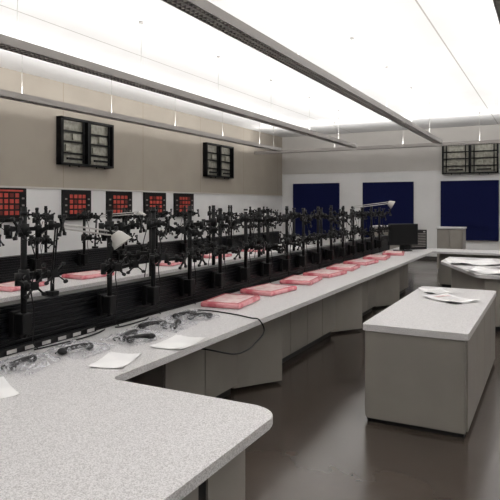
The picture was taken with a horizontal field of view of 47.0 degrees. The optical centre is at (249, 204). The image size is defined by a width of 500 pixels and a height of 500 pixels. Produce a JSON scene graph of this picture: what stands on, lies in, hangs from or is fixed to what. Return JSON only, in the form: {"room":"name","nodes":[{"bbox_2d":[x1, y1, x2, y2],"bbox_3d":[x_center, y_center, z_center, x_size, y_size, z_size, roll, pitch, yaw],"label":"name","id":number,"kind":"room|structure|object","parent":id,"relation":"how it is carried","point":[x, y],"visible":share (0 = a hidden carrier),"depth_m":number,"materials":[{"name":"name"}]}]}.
{"room":"laboratory","nodes":[
{"label":"laboratory","id":0,"kind":"room"},
{"bbox_2d":[0,67,281,256],"bbox_3d":[-3.862,-0.330,10.499,0.200,3.980,21.400,0,0,28],"label":"wall","id":1,"kind":"structure","parent":0,"point":[146,158],"depth_m":12.43,"materials":[{"name":"beige paint"}]},
{"bbox_2d":[0,188,25,221],"bbox_3d":[-4.089,0.000,9.742,0.099,0.580,0.750,0,0,28],"label":"board","id":2,"kind":"object","parent":1,"relation":"attached to","point":[12,200],"visible":0.97,"depth_m":9.79,"materials":[{"name":"black plastic"}]},
{"bbox_2d":[61,190,90,219],"bbox_3d":[-3.345,0.000,11.159,0.099,0.580,0.750,0,0,28],"label":"board","id":3,"kind":"object","parent":1,"relation":"attached to","point":[72,201],"visible":0.88,"depth_m":11.09,"materials":[{"name":"black plastic"}]},
{"bbox_2d":[56,116,113,168],"bbox_3d":[-3.225,-1.195,11.350,0.130,0.930,1.450,0,0,28],"label":"frame","id":4,"kind":"object","parent":1,"relation":"attached to","point":[84,144],"visible":1,"depth_m":11.27,"materials":[{"name":"black metal"}]},
{"bbox_2d":[106,191,131,218],"bbox_3d":[-2.766,0.000,12.261,0.099,0.580,0.800,0,0,28],"label":"board","id":5,"kind":"object","parent":1,"relation":"attached to","point":[115,200],"visible":0.86,"depth_m":12.19,"materials":[{"name":"black plastic"}]},
{"bbox_2d":[0,186,281,195],"bbox_3d":[-3.765,-0.310,10.447,0.020,0.030,21.000,0,0,28],"label":"trim","id":6,"kind":"structure","parent":1,"relation":"attached to","point":[0,186],"depth_m":12.23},
{"bbox_2d":[143,192,166,217],"bbox_3d":[-2.190,0.000,13.359,0.099,0.580,0.820,0,0,28],"label":"board","id":7,"kind":"object","parent":1,"relation":"attached to","point":[150,199],"visible":0.77,"depth_m":13.29,"materials":[{"name":"black plastic"}]},
{"bbox_2d":[173,193,193,216],"bbox_3d":[-1.637,0.000,14.412,0.099,0.580,0.840,0,0,28],"label":"board","id":8,"kind":"object","parent":1,"relation":"attached to","point":[180,200],"visible":0.73,"depth_m":14.29,"materials":[{"name":"black plastic"}]},
{"bbox_2d":[203,142,233,178],"bbox_3d":[-0.854,-1.195,15.865,0.130,0.930,1.450,0,0,28],"label":"frame","id":9,"kind":"object","parent":1,"relation":"attached to","point":[218,162],"visible":1,"depth_m":15.81,"materials":[{"name":"black metal"}]},
{"bbox_2d":[0,0,499,136],"bbox_3d":[2.158,-2.420,7.338,13.800,0.200,21.400,0,0,28],"label":"ceiling","id":10,"kind":"structure","parent":0,"point":[448,51],"depth_m":8.98,"materials":[{"name":"white paint"}]},
{"bbox_2d":[0,80,281,150],"bbox_3d":[-3.141,-1.909,8.539,0.170,0.818,17.024,0,0,28],"label":"linear light","id":11,"kind":"object","parent":10,"relation":"hanging from","point":[5,94],"visible":0.95,"depth_m":9.96,"materials":[{"name":"silver metal"}]},
{"bbox_2d":[0,0,356,147],"bbox_3d":[-1.237,-1.909,7.539,0.170,0.818,17.024,0,0,28],"label":"linear light","id":12,"kind":"object","parent":10,"relation":"hanging from","point":[8,43],"visible":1,"depth_m":7.22,"materials":[{"name":"silver metal"}]},
{"bbox_2d":[162,0,441,143],"bbox_3d":[0.666,-1.909,6.540,0.170,0.818,17.024,0,0,28],"label":"linear light","id":13,"kind":"object","parent":10,"relation":"hanging from","point":[204,11],"visible":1,"depth_m":5.83,"materials":[{"name":"silver metal"}]},
{"bbox_2d":[254,112,499,154],"bbox_3d":[5.830,-1.919,14.332,12.824,0.798,0.170,0,0,28],"label":"linear light","id":14,"kind":"object","parent":10,"relation":"hanging from","point":[479,142],"visible":0.95,"depth_m":15.43,"materials":[{"name":"silver metal"}]},
{"bbox_2d":[493,0,499,23],"bbox_3d":[2.570,-1.909,5.540,0.170,0.818,17.024,0,0,28],"label":"linear light","id":15,"kind":"object","parent":10,"relation":"hanging from","point":[496,3],"visible":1,"depth_m":4.39,"materials":[{"name":"silver metal"}]},
{"bbox_2d":[223,259,499,499],"bbox_3d":[2.158,1.760,7.338,13.800,0.200,21.400,0,0,28],"label":"floor","id":16,"kind":"structure","parent":0,"point":[320,443],"depth_m":4.02,"materials":[{"name":"concrete"}]},
{"bbox_2d":[0,231,278,282],"bbox_3d":[-1.863,1.125,8.714,0.124,1.030,10.724,0,0,28],"label":"divider","id":17,"kind":"object","parent":16,"relation":"on","point":[9,265],"visible":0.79,"depth_m":7.96,"materials":[{"name":"black"}]},
{"bbox_2d":[92,214,106,248],"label":"task lamp","id":18,"kind":"object","parent":17,"relation":"on","point":[94,246],"depth_m":8.08,"materials":[{"name":"grey metal"}]},
{"bbox_2d":[114,211,145,215],"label":"task lamp","id":19,"kind":"object","parent":17,"relation":"on","point":[137,213],"depth_m":8.14,"materials":[{"name":"grey metal"}]},
{"bbox_2d":[0,244,313,302],"bbox_3d":[-1.407,1.284,8.475,0.870,0.749,10.700,0,0,28],"label":"workbench","id":20,"kind":"object","parent":16,"relation":"on","point":[72,284],"visible":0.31,"depth_m":7.23,"materials":[{"name":"laminate"}]},
{"bbox_2d":[0,220,5,246],"bbox_3d":[-2.896,0.455,6.265,0.331,0.903,0.426,0,0,28],"label":"monitor arm","id":21,"kind":"object","parent":20,"relation":"on","point":[4,220],"visible":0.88,"depth_m":6.33,"materials":[{"name":"black plastic"}]},
{"bbox_2d":[0,280,45,291],"bbox_3d":[-2.559,0.884,6.313,0.380,0.047,0.540,0,0,22],"label":"package","id":22,"kind":"object","parent":20,"relation":"on","point":[8,286],"visible":0.48,"depth_m":6.09,"materials":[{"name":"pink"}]},
{"bbox_2d":[28,207,58,271],"bbox_3d":[-2.535,0.468,6.969,0.317,0.876,0.396,0,0,28],"label":"monitor arm","id":23,"kind":"object","parent":20,"relation":"on","point":[36,241],"visible":0.83,"depth_m":6.99,"materials":[{"name":"black plastic"}]},
{"bbox_2d":[62,270,113,279],"bbox_3d":[-2.047,0.884,7.287,0.380,0.047,0.540,0,0,33],"label":"package","id":24,"kind":"object","parent":20,"relation":"on","point":[94,273],"visible":0.88,"depth_m":7.13,"materials":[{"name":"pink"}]},
{"bbox_2d":[77,208,102,270],"bbox_3d":[-2.123,0.473,7.649,0.346,0.866,0.392,0,0,-14],"label":"monitor arm","id":25,"kind":"object","parent":20,"relation":"on","point":[82,258],"visible":0.96,"depth_m":7.70,"materials":[{"name":"black plastic"}]},
{"bbox_2d":[117,208,138,259],"bbox_3d":[-1.794,0.473,8.389,0.315,0.866,0.350,0,0,16],"label":"monitor arm","id":26,"kind":"object","parent":20,"relation":"on","point":[124,216],"visible":0.59,"depth_m":8.41,"materials":[{"name":"black metal"}]},
{"bbox_2d":[156,206,172,253],"bbox_3d":[-1.418,0.459,9.096,0.316,0.894,0.421,0,0,28],"label":"monitor arm","id":27,"kind":"object","parent":20,"relation":"on","point":[158,214],"visible":0.58,"depth_m":9.12,"materials":[{"name":"black metal"}]},
{"bbox_2d":[157,260,181,265],"bbox_3d":[-1.257,0.884,8.792,0.380,0.047,0.540,0,0,16],"label":"package","id":28,"kind":"object","parent":20,"relation":"on","point":[162,263],"visible":0.35,"depth_m":8.57,"materials":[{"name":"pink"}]},
{"bbox_2d":[180,207,199,251],"bbox_3d":[-1.048,0.473,9.825,0.295,0.866,0.448,0,0,28],"label":"monitor arm","id":29,"kind":"object","parent":20,"relation":"on","point":[183,246],"visible":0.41,"depth_m":9.83,"materials":[{"name":"black metal"}]},
{"bbox_2d":[207,206,225,252],"bbox_3d":[-0.658,0.462,10.531,0.328,0.890,0.436,0,0,28],"label":"monitor arm","id":30,"kind":"object","parent":20,"relation":"on","point":[209,213],"visible":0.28,"depth_m":10.54,"materials":[{"name":"black metal"}]},
{"bbox_2d":[204,253,231,258],"bbox_3d":[-0.606,0.884,10.032,0.380,0.047,0.540,0,0,28],"label":"package","id":31,"kind":"object","parent":20,"relation":"on","point":[207,255],"visible":0.41,"depth_m":9.88,"materials":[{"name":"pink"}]},
{"bbox_2d":[227,205,242,245],"bbox_3d":[-0.293,0.455,11.224,0.331,0.903,0.426,0,0,28],"label":"monitor arm","id":32,"kind":"object","parent":20,"relation":"on","point":[230,240],"visible":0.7,"depth_m":11.24,"materials":[{"name":"black metal"}]},
{"bbox_2d":[248,206,261,240],"bbox_3d":[0.069,0.468,11.927,0.317,0.876,0.396,0,0,28],"label":"monitor stand","id":33,"kind":"object","parent":20,"relation":"on","point":[251,211],"visible":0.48,"depth_m":11.95,"materials":[{"name":"black plastic"}]},
{"bbox_2d":[263,207,277,241],"bbox_3d":[0.480,0.473,12.607,0.346,0.866,0.392,0,0,-14],"label":"stand","id":34,"kind":"object","parent":20,"relation":"on","point":[270,211],"visible":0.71,"depth_m":12.66,"materials":[{"name":"black plastic"}]},
{"bbox_2d":[0,235,389,349],"bbox_3d":[0.237,1.125,6.906,0.124,1.030,11.074,0,0,28],"label":"divider","id":35,"kind":"object","parent":16,"relation":"on","point":[72,310],"visible":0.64,"depth_m":4.61,"materials":[{"name":"black"}]},
{"bbox_2d":[45,222,131,295],"bbox_3d":[-1.104,0.364,3.956,0.570,0.492,0.147,0,0,-10],"label":"task lamp","id":36,"kind":"object","parent":35,"relation":"on","point":[118,238],"visible":0.85,"depth_m":3.93,"materials":[{"name":"grey metal"}]},
{"bbox_2d":[348,201,394,240],"bbox_3d":[2.087,0.268,9.847,0.972,0.684,0.140,0,0,-23],"label":"task lamp","id":37,"kind":"object","parent":35,"relation":"on","point":[390,203],"visible":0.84,"depth_m":9.88,"materials":[{"name":"grey metal"}]},
{"bbox_2d":[0,247,499,499],"bbox_3d":[2.048,1.284,6.407,3.530,0.749,11.750,0,0,28],"label":"workbench","id":38,"kind":"object","parent":16,"relation":"on","point":[160,425],"visible":0.93,"depth_m":2.69,"materials":[{"name":"laminate"}]},
{"bbox_2d":[0,376,19,397],"bbox_3d":[-1.247,0.904,2.850,0.122,0.008,0.341,0,0,-35],"label":"paper sheets","id":39,"kind":"object","parent":38,"relation":"on","point":[6,390],"visible":1,"depth_m":2.81,"materials":[{"name":"white paper"}]},
{"bbox_2d":[0,353,53,374],"bbox_3d":[-1.283,0.877,3.243,0.320,0.067,0.354,0,0,16],"label":"telephone handset","id":40,"kind":"object","parent":38,"relation":"on","point":[9,366],"visible":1,"depth_m":3.21,"materials":[{"name":"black plastic"}]},
{"bbox_2d":[4,207,67,347],"bbox_3d":[-1.319,0.459,3.476,0.316,0.894,0.421,0,0,28],"label":"monitor stand","id":41,"kind":"object","parent":38,"relation":"on","point":[20,321],"visible":1,"depth_m":3.50,"materials":[{"name":"black plastic"}]},
{"bbox_2d":[0,326,95,357],"bbox_3d":[-1.568,0.889,3.280,0.032,0.039,1.950,0,0,28],"label":"power strip","id":42,"kind":"object","parent":38,"relation":"on","point":[28,346],"visible":1,"depth_m":3.73,"materials":[{"name":"black plastic"}]},
{"bbox_2d":[34,329,104,349],"bbox_3d":[-1.182,0.903,3.868,0.060,0.010,0.652,0,0,28],"label":"power cable","id":43,"kind":"object","parent":38,"relation":"on","point":[103,329],"depth_m":3.79,"materials":[{"name":"black rubber"}]},
{"bbox_2d":[44,340,109,358],"bbox_3d":[-1.060,0.877,3.579,0.329,0.067,0.343,0,0,22],"label":"telephone handset","id":44,"kind":"object","parent":38,"relation":"on","point":[62,351],"visible":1,"depth_m":3.53,"materials":[{"name":"black plastic"}]},
{"bbox_2d":[89,352,140,367],"bbox_3d":[-0.783,0.903,3.356,0.212,0.010,0.328,0,0,11],"label":"paper sheets","id":45,"kind":"object","parent":38,"relation":"on","point":[111,359],"visible":1,"depth_m":3.35,"materials":[{"name":"white paper"}]},
{"bbox_2d":[97,210,145,325],"bbox_3d":[-0.963,0.473,4.179,0.295,0.866,0.448,0,0,28],"label":"monitor stand","id":46,"kind":"object","parent":38,"relation":"on","point":[106,302],"visible":0.94,"depth_m":4.18,"materials":[{"name":"black plastic"}]},
{"bbox_2d":[115,317,148,327],"bbox_3d":[-0.891,0.903,4.420,0.043,0.010,0.405,0,0,28],"label":"power cable","id":47,"kind":"object","parent":38,"relation":"on","point":[148,317],"visible":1,"depth_m":4.36,"materials":[{"name":"black plastic"}]},
{"bbox_2d":[106,329,161,345],"bbox_3d":[-0.780,0.879,3.896,0.342,0.063,0.361,0,0,33],"label":"telephone handset","id":48,"kind":"object","parent":38,"relation":"on","point":[124,337],"visible":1,"depth_m":3.84,"materials":[{"name":"black plastic"}]},
{"bbox_2d":[142,207,190,313],"bbox_3d":[-0.703,0.462,4.637,0.328,0.890,0.436,0,0,28],"label":"monitor stand","id":49,"kind":"object","parent":38,"relation":"on","point":[150,293],"visible":1,"depth_m":4.64,"materials":[{"name":"black metal"}]},
{"bbox_2d":[137,318,195,329],"bbox_3d":[-0.645,0.882,4.291,0.420,0.056,0.350,0,0,22],"label":"telephone handset","id":50,"kind":"object","parent":38,"relation":"on","point":[174,325],"visible":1,"depth_m":4.24,"materials":[{"name":"black plastic"}]},
{"bbox_2d":[149,334,204,349],"bbox_3d":[-0.471,0.902,3.785,0.234,0.012,0.356,0,0,22],"label":"paper sheets","id":51,"kind":"object","parent":38,"relation":"on","point":[176,342],"visible":1,"depth_m":3.78,"materials":[{"name":"white paper"}]},
{"bbox_2d":[168,311,212,321],"bbox_3d":[-0.468,0.875,4.623,0.368,0.069,0.334,0,0,33],"label":"telephone handset","id":52,"kind":"object","parent":38,"relation":"on","point":[191,314],"visible":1,"depth_m":4.58,"materials":[{"name":"black plastic"}]},
{"bbox_2d":[179,205,221,303],"bbox_3d":[-0.464,0.455,5.090,0.331,0.903,0.426,0,0,28],"label":"monitor arm","id":53,"kind":"object","parent":38,"relation":"on","point":[187,285],"visible":0.98,"depth_m":5.11,"materials":[{"name":"black metal"}]},
{"bbox_2d":[211,208,245,293],"bbox_3d":[-0.228,0.468,5.554,0.317,0.876,0.396,0,0,28],"label":"monitor arm","id":54,"kind":"object","parent":38,"relation":"on","point":[217,277],"visible":0.96,"depth_m":5.58,"materials":[{"name":"black metal"}]},
{"bbox_2d":[201,293,259,308],"bbox_3d":[-0.172,0.884,5.308,0.380,0.047,0.540,0,0,21],"label":"package","id":55,"kind":"object","parent":38,"relation":"on","point":[229,301],"visible":1,"depth_m":5.18,"materials":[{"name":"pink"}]},
{"bbox_2d":[197,309,264,354],"bbox_3d":[-0.157,0.986,4.502,0.552,0.194,0.927,0,0,-3],"label":"power cable","id":56,"kind":"object","parent":38,"relation":"on","point":[259,338],"visible":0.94,"depth_m":4.47,"materials":[{"name":"black plastic"}]},
{"bbox_2d":[237,209,269,286],"bbox_3d":[0.059,0.473,5.996,0.346,0.866,0.392,0,0,-14],"label":"stand","id":57,"kind":"object","parent":38,"relation":"on","point":[243,272],"visible":0.98,"depth_m":6.05,"materials":[{"name":"black plastic"}]},
{"bbox_2d":[240,283,296,295],"bbox_3d":[0.200,0.884,6.017,0.380,0.047,0.540,0,0,33],"label":"package","id":58,"kind":"object","parent":38,"relation":"on","point":[268,289],"visible":1,"depth_m":5.89,"materials":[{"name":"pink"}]},
{"bbox_2d":[260,209,288,282],"bbox_3d":[0.262,0.473,6.496,0.315,0.866,0.350,0,0,16],"label":"stand","id":59,"kind":"object","parent":38,"relation":"on","point":[265,267],"visible":0.98,"depth_m":6.52,"materials":[{"name":"black plastic"}]},
{"bbox_2d":[279,206,307,276],"bbox_3d":[0.512,0.459,6.964,0.316,0.894,0.421,0,0,28],"label":"stand","id":60,"kind":"object","parent":38,"relation":"on","point":[284,263],"visible":0.95,"depth_m":6.99,"materials":[{"name":"black metal"}]},
{"bbox_2d":[280,275,321,284],"bbox_3d":[0.609,0.884,6.796,0.380,0.047,0.540,0,0,21],"label":"package","id":61,"kind":"object","parent":38,"relation":"on","point":[294,279],"visible":1,"depth_m":6.65,"materials":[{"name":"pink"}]},
{"bbox_2d":[296,208,321,271],"bbox_3d":[0.757,0.473,7.455,0.295,0.866,0.448,0,0,28],"label":"stand","id":62,"kind":"object","parent":38,"relation":"on","point":[301,260],"visible":0.91,"depth_m":7.46,"materials":[{"name":"black metal"}]},
{"bbox_2d":[311,206,338,268],"bbox_3d":[1.021,0.462,7.922,0.328,0.890,0.436,0,0,28],"label":"stand","id":63,"kind":"object","parent":38,"relation":"on","point":[315,257],"visible":0.95,"depth_m":7.92,"materials":[{"name":"black metal"}]},
{"bbox_2d":[303,269,346,277],"bbox_3d":[0.975,0.884,7.451,0.380,0.047,0.540,0,0,33],"label":"package","id":64,"kind":"object","parent":38,"relation":"on","point":[325,273],"visible":0.94,"depth_m":7.33,"materials":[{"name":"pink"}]},
{"bbox_2d":[325,205,350,260],"bbox_3d":[1.261,0.455,8.375,0.331,0.903,0.426,0,0,28],"label":"stand","id":65,"kind":"object","parent":38,"relation":"on","point":[329,254],"visible":0.84,"depth_m":8.39,"materials":[{"name":"black metal"}]},
{"bbox_2d":[326,264,359,270],"bbox_3d":[1.329,0.884,8.168,0.380,0.047,0.540,0,0,22],"label":"package","id":66,"kind":"object","parent":38,"relation":"on","point":[348,267],"visible":0.91,"depth_m":8.05,"materials":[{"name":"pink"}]},
{"bbox_2d":[337,207,358,261],"bbox_3d":[1.497,0.468,8.839,0.317,0.876,0.396,0,0,28],"label":"stand","id":67,"kind":"object","parent":38,"relation":"on","point":[340,251],"visible":0.8,"depth_m":8.86,"materials":[{"name":"black metal"}]},
{"bbox_2d":[348,207,368,254],"bbox_3d":[1.783,0.473,9.280,0.346,0.866,0.392,0,0,-14],"label":"stand","id":68,"kind":"object","parent":38,"relation":"on","point":[351,248],"visible":0.88,"depth_m":9.33,"materials":[{"name":"black metal"}]},
{"bbox_2d":[343,259,378,265],"bbox_3d":[1.724,0.884,8.921,0.380,0.047,0.540,0,0,32],"label":"package","id":69,"kind":"object","parent":38,"relation":"on","point":[365,262],"visible":0.96,"depth_m":8.77,"materials":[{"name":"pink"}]},
{"bbox_2d":[357,207,376,256],"bbox_3d":[1.986,0.473,9.781,0.315,0.866,0.350,0,0,16],"label":"stand","id":70,"kind":"object","parent":38,"relation":"on","point":[360,246],"visible":0.88,"depth_m":9.80,"materials":[{"name":"black metal"}]},
{"bbox_2d":[366,206,385,249],"bbox_3d":[2.237,0.459,10.249,0.316,0.894,0.421,0,0,28],"label":"stand","id":71,"kind":"object","parent":38,"relation":"on","point":[369,244],"visible":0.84,"depth_m":10.27,"materials":[{"name":"black metal"}]},
{"bbox_2d":[363,254,389,259],"bbox_3d":[2.143,0.884,9.718,0.380,0.047,0.540,0,0,22],"label":"package","id":72,"kind":"object","parent":38,"relation":"on","point":[374,257],"visible":0.96,"depth_m":9.53,"materials":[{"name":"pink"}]},
{"bbox_2d":[374,207,391,251],"bbox_3d":[2.482,0.473,10.739,0.295,0.866,0.448,0,0,28],"label":"stand","id":73,"kind":"object","parent":38,"relation":"on","point":[377,243],"visible":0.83,"depth_m":10.74,"materials":[{"name":"black metal"}]},
{"bbox_2d":[382,251,404,255],"bbox_3d":[2.643,0.884,10.585,0.380,0.047,0.540,0,0,16],"label":"package","id":74,"kind":"object","parent":38,"relation":"on","point":[394,253],"visible":0.98,"depth_m":10.36,"materials":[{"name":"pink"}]},
{"bbox_2d":[388,224,417,250],"bbox_3d":[3.016,0.639,11.366,0.620,0.538,0.240,0,0,-12],"label":"desktop monitor","id":75,"kind":"object","parent":38,"relation":"on","point":[401,235],"visible":0.95,"depth_m":11.31,"materials":[{"name":"black plastic"}]},
{"bbox_2d":[404,229,426,249],"bbox_3d":[3.413,0.710,11.872,0.460,0.400,0.207,0,0,-27],"label":"computer tower","id":76,"kind":"object","parent":38,"relation":"on","point":[422,234],"visible":0.65,"depth_m":11.82,"materials":[{"name":"black plastic"}]},
{"bbox_2d":[373,225,398,248],"bbox_3d":[3.750,1.109,15.532,0.840,1.099,0.650,0,0,28],"label":"storage cabinet","id":77,"kind":"object","parent":16,"relation":"on","point":[375,226],"visible":0.12,"depth_m":15.26,"materials":[{"name":"beige laminate"}]},
{"bbox_2d":[363,286,495,437],"bbox_3d":[1.737,1.284,5.255,0.770,0.749,2.320,0,0,28],"label":"base cabinet","id":78,"kind":"object","parent":16,"relation":"on","point":[429,362],"visible":0.94,"depth_m":4.29,"materials":[{"name":"laminate"}]},
{"bbox_2d":[418,287,451,293],"bbox_3d":[1.946,0.898,6.046,0.269,0.020,0.368,0,0,-1],"label":"paper sheets","id":79,"kind":"object","parent":78,"relation":"on","point":[440,290],"visible":0.98,"depth_m":6.06,"materials":[{"name":"grey paper"}]},
{"bbox_2d":[423,293,478,302],"bbox_3d":[1.926,0.895,5.517,0.338,0.025,0.455,0,0,-24],"label":"open booklet","id":80,"kind":"object","parent":78,"relation":"on","point":[445,297],"visible":1,"depth_m":5.51,"materials":[{"name":"white paper"}]},
{"bbox_2d":[436,226,466,270],"bbox_3d":[5.113,1.109,14.590,0.650,1.099,0.650,0,0,28],"label":"storage cabinet","id":81,"kind":"object","parent":16,"relation":"on","point":[447,237],"visible":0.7,"depth_m":14.33,"materials":[{"name":"grey metal"}]},
{"bbox_2d":[441,257,499,331],"bbox_3d":[4.412,1.284,8.188,3.400,0.749,2.600,0,0,28],"label":"workbench","id":82,"kind":"object","parent":16,"relation":"on","point":[460,278],"visible":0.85,"depth_m":8.11,"materials":[{"name":"laminate"}]},
{"bbox_2d":[445,258,499,265],"bbox_3d":[3.521,0.888,9.030,0.791,0.040,0.932,0,0,11],"label":"paper sheets","id":83,"kind":"object","parent":82,"relation":"on","point":[487,261],"visible":1,"depth_m":9.08,"materials":[{"name":"white paper"}]},
{"bbox_2d":[465,266,499,273],"bbox_3d":[3.318,0.888,7.763,0.715,0.040,0.611,0,0,43],"label":"paper sheets","id":84,"kind":"object","parent":82,"relation":"on","point":[482,270],"visible":1,"depth_m":7.91,"materials":[{"name":"white paper"}]},
{"bbox_3d":[-0.212,1.284,7.142,0.885,0.749,11.050,0,0,28],"label":"workbench","id":85,"kind":"object","parent":16,"relation":"on","visible":0},
{"bbox_2d":[116,207,156,276],"bbox_3d":[-0.955,0.462,5.111,0.328,0.890,0.436,0,0,28],"label":"monitor arm","id":86,"kind":"object","parent":85,"relation":"on","point":[144,251],"visible":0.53,"depth_m":5.07,"materials":[{"name":"black metal"}]},
{"bbox_2d":[186,205,216,265],"bbox_3d":[-0.456,0.455,6.066,0.331,0.903,0.426,0,0,28],"label":"monitor arm","id":87,"kind":"object","parent":85,"relation":"on","point":[213,221],"visible":0.42,"depth_m":6.01,"materials":[{"name":"black metal"}]},
{"bbox_2d":[239,207,263,257],"bbox_3d":[0.047,0.468,7.009,0.317,0.876,0.396,0,0,28],"label":"stand","id":88,"kind":"object","parent":85,"relation":"on","point":[259,239],"visible":0.48,"depth_m":6.95,"materials":[{"name":"black metal"}]},
{"bbox_2d":[278,208,297,250],"bbox_3d":[0.500,0.473,7.976,0.346,0.866,0.392,0,0,-14],"label":"stand","id":89,"kind":"object","parent":85,"relation":"on","point":[294,213],"visible":0.46,"depth_m":7.89,"materials":[{"name":"black metal"}]},
{"bbox_2d":[306,208,323,245],"bbox_3d":[1.036,0.473,8.883,0.315,0.866,0.350,0,0,16],"label":"stand","id":90,"kind":"object","parent":85,"relation":"on","point":[313,212],"visible":0.21,"depth_m":8.83,"materials":[{"name":"black metal"}]},
{"bbox_2d":[329,206,344,241],"bbox_3d":[1.525,0.459,9.823,0.316,0.894,0.421,0,0,28],"label":"monitor stand","id":91,"kind":"object","parent":85,"relation":"on","point":[333,212],"visible":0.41,"depth_m":9.74,"materials":[{"name":"black metal"}]},
{"bbox_2d":[349,207,361,238],"bbox_3d":[2.019,0.473,10.740,0.295,0.866,0.448,0,0,28],"label":"monitor stand","id":92,"kind":"object","parent":85,"relation":"on","point":[355,227],"visible":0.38,"depth_m":10.70,"materials":[{"name":"black metal"}]},
{"bbox_3d":[-2.312,1.284,8.950,0.885,0.749,10.700,0,0,28],"label":"workbench","id":93,"kind":"object","parent":16,"relation":"on","visible":0},
{"bbox_2d":[27,206,53,252],"bbox_3d":[-2.725,0.459,7.537,0.316,0.894,0.421,0,0,28],"label":"monitor arm","id":94,"kind":"object","parent":93,"relation":"on","point":[45,235],"visible":0.38,"depth_m":7.48,"materials":[{"name":"black metal"}]},
{"bbox_2d":[112,208,130,244],"bbox_3d":[-1.980,0.473,8.932,0.295,0.866,0.448,0,0,28],"label":"monitor arm","id":95,"kind":"object","parent":93,"relation":"on","point":[126,209],"visible":0.09,"depth_m":8.89,"materials":[{"name":"black metal"}]},
{"bbox_2d":[169,206,185,239],"bbox_3d":[-1.254,0.462,10.351,0.328,0.890,0.436,0,0,28],"label":"monitor arm","id":96,"kind":"object","parent":93,"relation":"on","point":[178,212],"visible":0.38,"depth_m":10.31,"materials":[{"name":"black metal"}]},
{"bbox_2d":[217,205,229,234],"bbox_3d":[-0.504,0.455,11.783,0.331,0.903,0.426,0,0,28],"label":"monitor arm","id":97,"kind":"object","parent":93,"relation":"on","point":[228,212],"visible":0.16,"depth_m":11.73,"materials":[{"name":"black metal"}]},
{"bbox_2d":[254,206,264,231],"bbox_3d":[0.251,0.468,13.205,0.317,0.876,0.396,0,0,28],"label":"stand","id":98,"kind":"object","parent":93,"relation":"on","point":[263,209],"visible":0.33,"depth_m":13.15,"materials":[{"name":"black metal"}]},
{"bbox_2d":[282,124,499,256],"bbox_3d":[7.085,-0.330,16.723,13.400,3.980,0.200,0,0,28],"label":"wall","id":99,"kind":"structure","parent":0,"point":[427,184],"depth_m":18.14,"materials":[{"name":"white paint"}]},
{"bbox_2d":[293,183,339,236],"bbox_3d":[2.190,0.170,19.144,1.640,1.780,0.060,0,0,28],"label":"wall panel","id":100,"kind":"object","parent":99,"relation":"attached to","point":[309,196],"visible":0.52,"depth_m":19.12,"materials":[{"name":"blue fabric"}]},
{"bbox_2d":[363,182,413,237],"bbox_3d":[4.315,0.170,18.028,1.600,1.780,0.060,0,0,28],"label":"wall panel","id":101,"kind":"object","parent":99,"relation":"attached to","point":[402,193],"visible":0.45,"depth_m":17.94,"materials":[{"name":"blue fabric"}]},
{"bbox_2d":[283,168,499,174],"bbox_3d":[7.043,-1.060,16.621,13.380,0.030,0.020,0,0,28],"label":"trim","id":102,"kind":"structure","parent":99,"relation":"attached to","point":[499,168],"depth_m":18.35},
{"bbox_2d":[420,256,436,259],"bbox_3d":[7.042,1.610,16.624,13.385,0.100,0.015,0,0,28],"label":"baseboard","id":103,"kind":"structure","parent":99,"relation":"attached to","point":[425,257],"depth_m":17.45,"materials":[{"name":"grey"}]},
{"bbox_2d":[441,180,498,241],"bbox_3d":[6.444,0.170,16.910,1.610,1.780,0.060,0,0,28],"label":"wall panel","id":104,"kind":"object","parent":99,"relation":"attached to","point":[473,205],"visible":0.78,"depth_m":16.83,"materials":[{"name":"blue fabric"}]},
{"bbox_2d":[442,144,498,174],"bbox_3d":[6.441,-1.355,16.850,1.550,0.930,0.130,0,0,28],"label":"frame","id":105,"kind":"object","parent":99,"relation":"attached to","point":[483,158],"visible":0.89,"depth_m":16.81,"materials":[{"name":"black metal"}]}
]}

